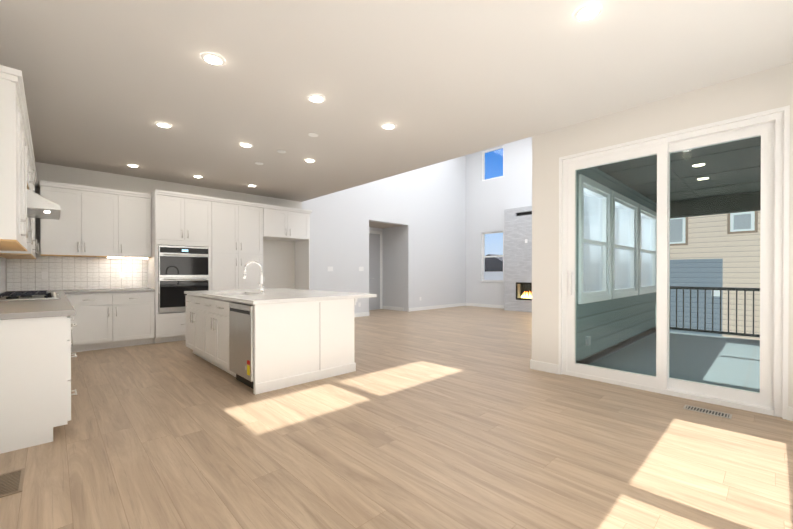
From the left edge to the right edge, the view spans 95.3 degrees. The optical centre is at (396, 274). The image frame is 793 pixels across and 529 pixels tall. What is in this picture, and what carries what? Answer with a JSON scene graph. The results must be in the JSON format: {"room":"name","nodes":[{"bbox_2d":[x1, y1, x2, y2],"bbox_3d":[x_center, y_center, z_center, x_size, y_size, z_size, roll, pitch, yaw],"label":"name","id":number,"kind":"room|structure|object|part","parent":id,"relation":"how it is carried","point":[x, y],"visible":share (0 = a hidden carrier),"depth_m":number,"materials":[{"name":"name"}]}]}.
{"room":"kitchen","nodes":[
{"label":"kitchen","id":0,"kind":"room"},
{"bbox_2d":[6,155,465,312],"bbox_3d":[-1.665,-1.734,9.286,11.790,5.750,0.200,0,0,-44],"label":"wall","id":1,"kind":"structure","parent":0,"point":[425,207],"depth_m":9.95,"materials":[{"name":"white paint"}]},
{"bbox_2d":[42,272,47,278],"bbox_3d":[-5.412,0.005,5.558,0.070,0.110,0.007,0,0,-44],"label":"switch plate","id":2,"kind":"object","parent":1,"relation":"attached to","point":[45,275],"depth_m":5.56,"materials":[{"name":"white plastic"}]},
{"bbox_2d":[40,180,123,255],"bbox_3d":[-4.979,-0.825,5.743,0.968,1.043,0.347,0,0,-44],"label":"upper cabinet","id":3,"kind":"object","parent":1,"relation":"attached to","point":[92,221],"depth_m":5.61,"materials":[{"name":"white wood"}]},
{"bbox_2d":[119,272,123,277],"bbox_3d":[-4.725,0.001,6.214,0.070,0.110,0.007,0,0,-44],"label":"switch plate","id":4,"kind":"object","parent":1,"relation":"attached to","point":[121,274],"depth_m":6.21,"materials":[{"name":"white plastic"}]},
{"bbox_2d":[124,192,150,258],"bbox_3d":[-4.531,-0.827,6.170,0.515,1.043,0.347,0,0,-44],"label":"upper cabinet","id":5,"kind":"object","parent":1,"relation":"attached to","point":[137,208],"depth_m":6.09,"materials":[{"name":"white wood"}]},
{"bbox_2d":[354,312,368,316],"bbox_3d":[-1.551,1.086,9.261,2.200,0.110,0.014,0,0,-44],"label":"baseboard","id":6,"kind":"structure","parent":1,"relation":"attached to","point":[362,314],"depth_m":9.82,"materials":[{"name":"white wood"}]},
{"bbox_2d":[408,303,465,311],"bbox_3d":[1.450,1.071,12.127,2.980,0.110,0.014,0,0,-44],"label":"baseboard","id":7,"kind":"structure","parent":1,"relation":"attached to","point":[457,304],"depth_m":12.00,"materials":[{"name":"white wood"}]},
{"bbox_2d":[369,221,403,310],"bbox_3d":[-0.732,-0.248,11.118,1.800,2.760,1.150,0,0,-44],"label":"doorway","id":8,"kind":"structure","parent":0,"point":[386,263],"depth_m":11.65,"materials":[{"name":"white paint"}]},
{"bbox_2d":[0,306,792,528],"bbox_3d":[0.510,1.202,7.022,11.790,0.100,11.000,0,0,-44],"label":"floor","id":9,"kind":"structure","parent":0,"point":[462,417],"depth_m":2.45,"materials":[{"name":"brown wood"}]},
{"bbox_2d":[0,468,24,497],"bbox_3d":[-2.197,1.175,2.031,0.140,0.004,0.320,0,0,-44],"label":"floor vent","id":10,"kind":"object","parent":9,"relation":"in","point":[11,482],"visible":1,"depth_m":2.04,"materials":[{"name":"brown metal"}]},
{"bbox_2d":[0,318,75,453],"bbox_3d":[-2.749,0.735,2.609,0.577,0.880,0.542,0,0,-44],"label":"base cabinet","id":11,"kind":"object","parent":9,"relation":"on","point":[36,340],"depth_m":2.48,"materials":[{"name":"white wood"}]},
{"bbox_2d":[0,290,75,321],"bbox_3d":[-4.014,0.266,3.950,0.602,0.040,4.282,0,0,-44],"label":"countertop","id":12,"kind":"structure","parent":11,"relation":"on","point":[45,308],"depth_m":2.71,"materials":[{"name":"white stone"}]},
{"bbox_2d":[0,291,59,300],"bbox_3d":[-3.926,0.217,3.859,0.470,0.057,0.900,0,0,-44],"label":"gas cooktop","id":13,"kind":"object","parent":12,"relation":"in","point":[22,295],"visible":0.98,"depth_m":3.71,"materials":[{"name":"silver metal"}]},
{"bbox_2d":[63,288,154,352],"bbox_3d":[-4.639,0.698,5.855,1.118,0.922,0.666,0,0,-44],"label":"base cabinet","id":14,"kind":"object","parent":9,"relation":"on","point":[111,318],"visible":0.85,"depth_m":5.66,"materials":[{"name":"white wood"}]},
{"bbox_2d":[148,189,311,343],"bbox_3d":[-3.151,-0.136,7.230,2.930,2.575,0.725,0,0,-44],"label":"tall cabinet","id":15,"kind":"object","parent":9,"relation":"on","point":[231,234],"depth_m":6.55,"materials":[{"name":"white wood"}]},
{"bbox_3d":[-3.877,0.070,6.500,0.770,1.140,0.668,0,0,-44],"label":"wall oven","id":16,"kind":"part","parent":15,"relation":"part of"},
{"bbox_2d":[184,292,356,394],"bbox_3d":[-1.801,0.723,4.832,1.305,0.882,2.472,0,0,-44],"label":"kitchen island","id":17,"kind":"object","parent":9,"relation":"on","point":[301,336],"depth_m":4.02,"materials":[{"name":"white wood"}]},
{"bbox_2d":[229,302,253,388],"bbox_3d":[-1.419,0.737,3.985,0.634,0.862,0.605,0,0,-44],"label":"dishwasher","id":18,"kind":"object","parent":17,"relation":"in","point":[240,340],"visible":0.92,"depth_m":3.75,"materials":[{"name":"silver metal"}]},
{"bbox_2d":[200,288,315,295],"bbox_3d":[-1.750,0.261,5.012,1.570,0.040,0.780,0,0,-44],"label":"island countertop","id":19,"kind":"structure","parent":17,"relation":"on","point":[289,289],"depth_m":4.94,"materials":[{"name":"white stone"}]},
{"bbox_2d":[243,261,263,292],"bbox_3d":[-1.937,0.028,4.880,0.281,0.427,0.110,0,0,-44],"label":"faucet","id":20,"kind":"object","parent":19,"relation":"on","point":[244,277],"visible":1,"depth_m":4.91,"materials":[{"name":"silver metal"}]},
{"bbox_2d":[220,292,375,303],"bbox_3d":[-1.149,0.264,4.382,1.570,0.040,0.960,0,0,-44],"label":"island countertop","id":21,"kind":"structure","parent":17,"relation":"on","point":[266,297],"depth_m":4.10,"materials":[{"name":"white stone"}]},
{"bbox_2d":[504,206,531,311],"bbox_3d":[4.325,-0.472,10.933,0.453,3.210,2.100,0,0,-44],"label":"fireplace","id":22,"kind":"object","parent":9,"relation":"on","point":[517,259],"visible":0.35,"depth_m":11.23,"materials":[{"name":"tile"}]},
{"bbox_2d":[683,405,731,418],"bbox_3d":[2.658,1.170,3.093,0.130,0.004,0.310,0,0,-44],"label":"floor vent","id":23,"kind":"object","parent":9,"relation":"in","point":[708,411],"visible":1,"depth_m":3.09,"materials":[{"name":"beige metal"}]},
{"bbox_2d":[0,0,792,201],"bbox_3d":[-1.172,-3.146,3.838,4.990,2.870,8.750,0,0,-44],"label":"ceiling","id":24,"kind":"structure","parent":0,"point":[108,84],"depth_m":3.06,"materials":[{"name":"paint"}]},
{"bbox_2d":[155,122,171,127],"bbox_3d":[-2.658,-1.707,4.120,0.169,0.008,0.169,0,0,37],"label":"recessed light","id":25,"kind":"object","parent":24,"relation":"in","point":[162,124],"depth_m":4.10,"materials":[{"name":"white plastic"}]},
{"bbox_2d":[201,53,224,64],"bbox_3d":[-1.449,-1.701,2.855,0.169,0.008,0.169,0,0,22],"label":"recessed light","id":26,"kind":"object","parent":24,"relation":"in","point":[211,58],"depth_m":2.84,"materials":[{"name":"white plastic"}]},
{"bbox_2d":[239,143,252,146],"bbox_3d":[-1.985,-1.710,4.763,0.169,0.008,0.169,0,0,22],"label":"recessed light","id":27,"kind":"object","parent":24,"relation":"in","point":[242,144],"depth_m":4.74,"materials":[{"name":"white plastic"}]},
{"bbox_2d":[304,159,315,161],"bbox_3d":[-1.298,-1.714,5.419,0.169,0.008,0.169,0,0,37],"label":"recessed light","id":28,"kind":"object","parent":24,"relation":"in","point":[308,160],"depth_m":5.40,"materials":[{"name":"white plastic"}]},
{"bbox_2d":[308,133,317,136],"bbox_3d":[-1.017,-1.710,4.415,0.118,0.007,0.119,0,0,19],"label":"smoke detector","id":29,"kind":"object","parent":24,"relation":"in","point":[310,134],"depth_m":4.40,"materials":[{"name":"white plastic"}]},
{"bbox_2d":[307,94,324,102],"bbox_3d":[-0.776,-1.704,3.497,0.169,0.008,0.169,0,0,22],"label":"recessed light","id":30,"kind":"object","parent":24,"relation":"in","point":[316,98],"depth_m":3.48,"materials":[{"name":"white plastic"}]},
{"bbox_2d":[381,123,395,128],"bbox_3d":[-0.089,-1.707,4.153,0.169,0.008,0.169,0,0,22],"label":"recessed light","id":31,"kind":"object","parent":24,"relation":"in","point":[386,125],"depth_m":4.14,"materials":[{"name":"white plastic"}]},
{"bbox_2d":[574,2,602,20],"bbox_3d":[1.241,-1.698,2.340,0.169,0.008,0.169,0,0,40],"label":"recessed light","id":32,"kind":"object","parent":24,"relation":"in","point":[588,11],"depth_m":2.33,"materials":[{"name":"white plastic"}]},
{"bbox_2d":[466,137,641,304],"bbox_3d":[4.581,-1.744,11.136,0.200,5.750,6.150,0,0,-44],"label":"wall","id":33,"kind":"structure","parent":0,"point":[489,202],"depth_m":12.29,"materials":[{"name":"white paint"}]},
{"bbox_2d":[466,303,503,308],"bbox_3d":[3.146,1.069,12.498,0.014,0.110,1.740,0,0,-44],"label":"baseboard","id":34,"kind":"structure","parent":33,"relation":"attached to","point":[467,304],"depth_m":12.55,"materials":[{"name":"white wood"}]},
{"bbox_2d":[576,167,656,364],"bbox_3d":[4.300,-1.511,6.797,6.600,6.170,0.260,0,0,-44],"label":"wall","id":35,"kind":"structure","parent":0,"point":[623,308],"depth_m":5.88,"materials":[{"name":"grey paint"}]},
{"bbox_2d":[586,336,590,345],"bbox_3d":[2.685,0.923,5.055,0.080,0.120,0.044,0,0,-44],"label":"electrical outlet","id":36,"kind":"object","parent":35,"relation":"attached to","point":[588,339],"depth_m":5.03,"materials":[{"name":"grey plastic"}]},
{"bbox_2d":[578,174,656,303],"bbox_3d":[4.113,-0.485,6.491,4.680,1.740,0.132,0,0,-44],"label":"room window","id":37,"kind":"structure","parent":35,"relation":"in","point":[605,235],"depth_m":5.79,"materials":[{"name":"white plastic"}]},
{"bbox_2d":[532,62,792,406],"bbox_3d":[2.739,-1.704,3.508,0.200,5.750,2.860,0,0,-44],"label":"wall","id":38,"kind":"structure","parent":0,"point":[766,90],"depth_m":3.83,"materials":[{"name":"white paint"}]},
{"bbox_2d":[530,359,558,373],"bbox_3d":[1.785,1.111,4.367,0.014,0.110,0.349,0,0,-44],"label":"baseboard","id":39,"kind":"structure","parent":38,"relation":"attached to","point":[544,366],"depth_m":4.36,"materials":[{"name":"white wood"}]},
{"bbox_2d":[559,105,789,419],"bbox_3d":[2.592,-0.100,3.631,0.154,2.540,1.830,0,0,-44],"label":"sliding door","id":40,"kind":"structure","parent":38,"relation":"in","point":[771,127],"depth_m":3.41,"materials":[{"name":"white plastic"}]},
{"bbox_2d":[787,406,792,420],"bbox_3d":[3.337,1.119,2.741,0.014,0.110,0.505,0,0,-44],"label":"baseboard","id":41,"kind":"structure","parent":38,"relation":"attached to","point":[789,409],"depth_m":2.91,"materials":[{"name":"white wood"}]},
{"bbox_3d":[-2.904,-0.263,2.199,0.200,2.880,8.750,0,0,-44],"label":"wall","id":42,"kind":"structure","parent":0,"visible":0},
{"bbox_2d":[0,257,7,292],"bbox_3d":[-4.242,0.009,3.756,0.010,0.474,4.249,0,0,-44],"label":"tile backsplash","id":43,"kind":"structure","parent":42,"relation":"attached to","point":[2,260],"depth_m":4.97,"materials":[{"name":"white tile"}]},
{"bbox_2d":[0,69,27,248],"bbox_3d":[-3.037,-0.784,2.707,0.307,1.092,1.073,0,0,-44],"label":"upper cabinet","id":44,"kind":"object","parent":42,"relation":"attached to","point":[18,179],"depth_m":2.42,"materials":[{"name":"white wood"}]},
{"bbox_2d":[4,249,27,252],"bbox_3d":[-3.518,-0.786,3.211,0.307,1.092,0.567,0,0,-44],"label":"under-cabinet light","id":45,"kind":"object","parent":42,"relation":"attached to","point":[5,250],"depth_m":4.05,"materials":[{"name":"white plastic"}]},
{"bbox_2d":[0,169,35,256],"bbox_3d":[-4.686,-0.793,4.434,0.307,1.092,0.963,0,0,-44],"label":"upper cabinet","id":46,"kind":"object","parent":42,"relation":"attached to","point":[31,221],"depth_m":4.37,"materials":[{"name":"white wood"}]},
{"bbox_2d":[20,257,35,258],"bbox_3d":[-5.266,-0.796,5.042,0.307,1.092,0.963,0,0,-44],"label":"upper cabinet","id":47,"kind":"object","parent":42,"relation":"attached to","point":[20,257],"depth_m":5.27,"materials":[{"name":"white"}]},
{"bbox_2d":[28,145,31,190],"bbox_3d":[-4.034,-1.127,3.750,0.307,0.417,0.920,0,0,-44],"label":"upper cabinet","id":48,"kind":"object","parent":42,"relation":"attached to","point":[29,146],"depth_m":3.95,"materials":[{"name":"white wood"}]},
{"bbox_2d":[27,189,60,219],"bbox_3d":[-3.946,-0.781,3.835,0.545,0.241,0.912,0,0,-44],"label":"range hood","id":49,"kind":"object","parent":42,"relation":"attached to","point":[38,206],"visible":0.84,"depth_m":3.65,"materials":[{"name":"silver metal"}]},
{"bbox_2d":[8,256,147,290],"bbox_3d":[-5.075,-0.027,5.890,1.694,0.524,0.011,0,0,-44],"label":"tile backsplash","id":50,"kind":"structure","parent":42,"relation":"attached to","point":[69,273],"depth_m":5.81,"materials":[{"name":"white tile"}]},
{"label":"outside","id":51,"kind":"structure","parent":0,"visible":0},
{"bbox_2d":[590,332,759,391],"bbox_3d":[4.951,1.381,5.298,5.450,0.201,2.830,0,0,-44],"label":"floor","id":52,"kind":"structure","parent":51,"point":[625,360],"depth_m":5.46,"materials":[{"name":"concrete"}]},
{"bbox_2d":[670,286,759,336],"bbox_3d":[6.667,0.752,7.168,0.090,1.040,2.270,0,0,-44],"label":"railing","id":53,"kind":"object","parent":52,"relation":"on","point":[720,289],"depth_m":7.35,"materials":[{"name":"black metal"}]},
{"bbox_2d":[596,136,760,218],"bbox_3d":[5.060,-1.484,5.387,5.750,0.490,2.830,0,0,-44],"label":"ceiling","id":54,"kind":"structure","parent":51,"point":[719,165],"depth_m":5.87,"materials":[{"name":"grey"}]},
{"bbox_3d":[0.897,3.071,42.385,180.000,0.200,180.000,0,0,-44],"label":"ground","id":55,"kind":"structure","parent":51,"visible":0},
{"bbox_2d":[485,254,502,279],"bbox_3d":[9.983,0.735,29.962,8.600,4.600,5.300,0,0,-44],"label":"house","id":56,"kind":"structure","parent":55,"relation":"on","point":[498,267],"depth_m":26.61,"materials":[{"name":"white"}]},
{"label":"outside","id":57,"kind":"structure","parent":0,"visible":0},
{"bbox_2d":[670,211,760,339],"bbox_3d":[14.351,-1.875,12.342,7.000,9.000,17.000,0,0,-44],"label":"neighbor house","id":58,"kind":"structure","parent":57,"point":[718,276],"depth_m":11.94,"materials":[{"name":"beige"}]}
]}

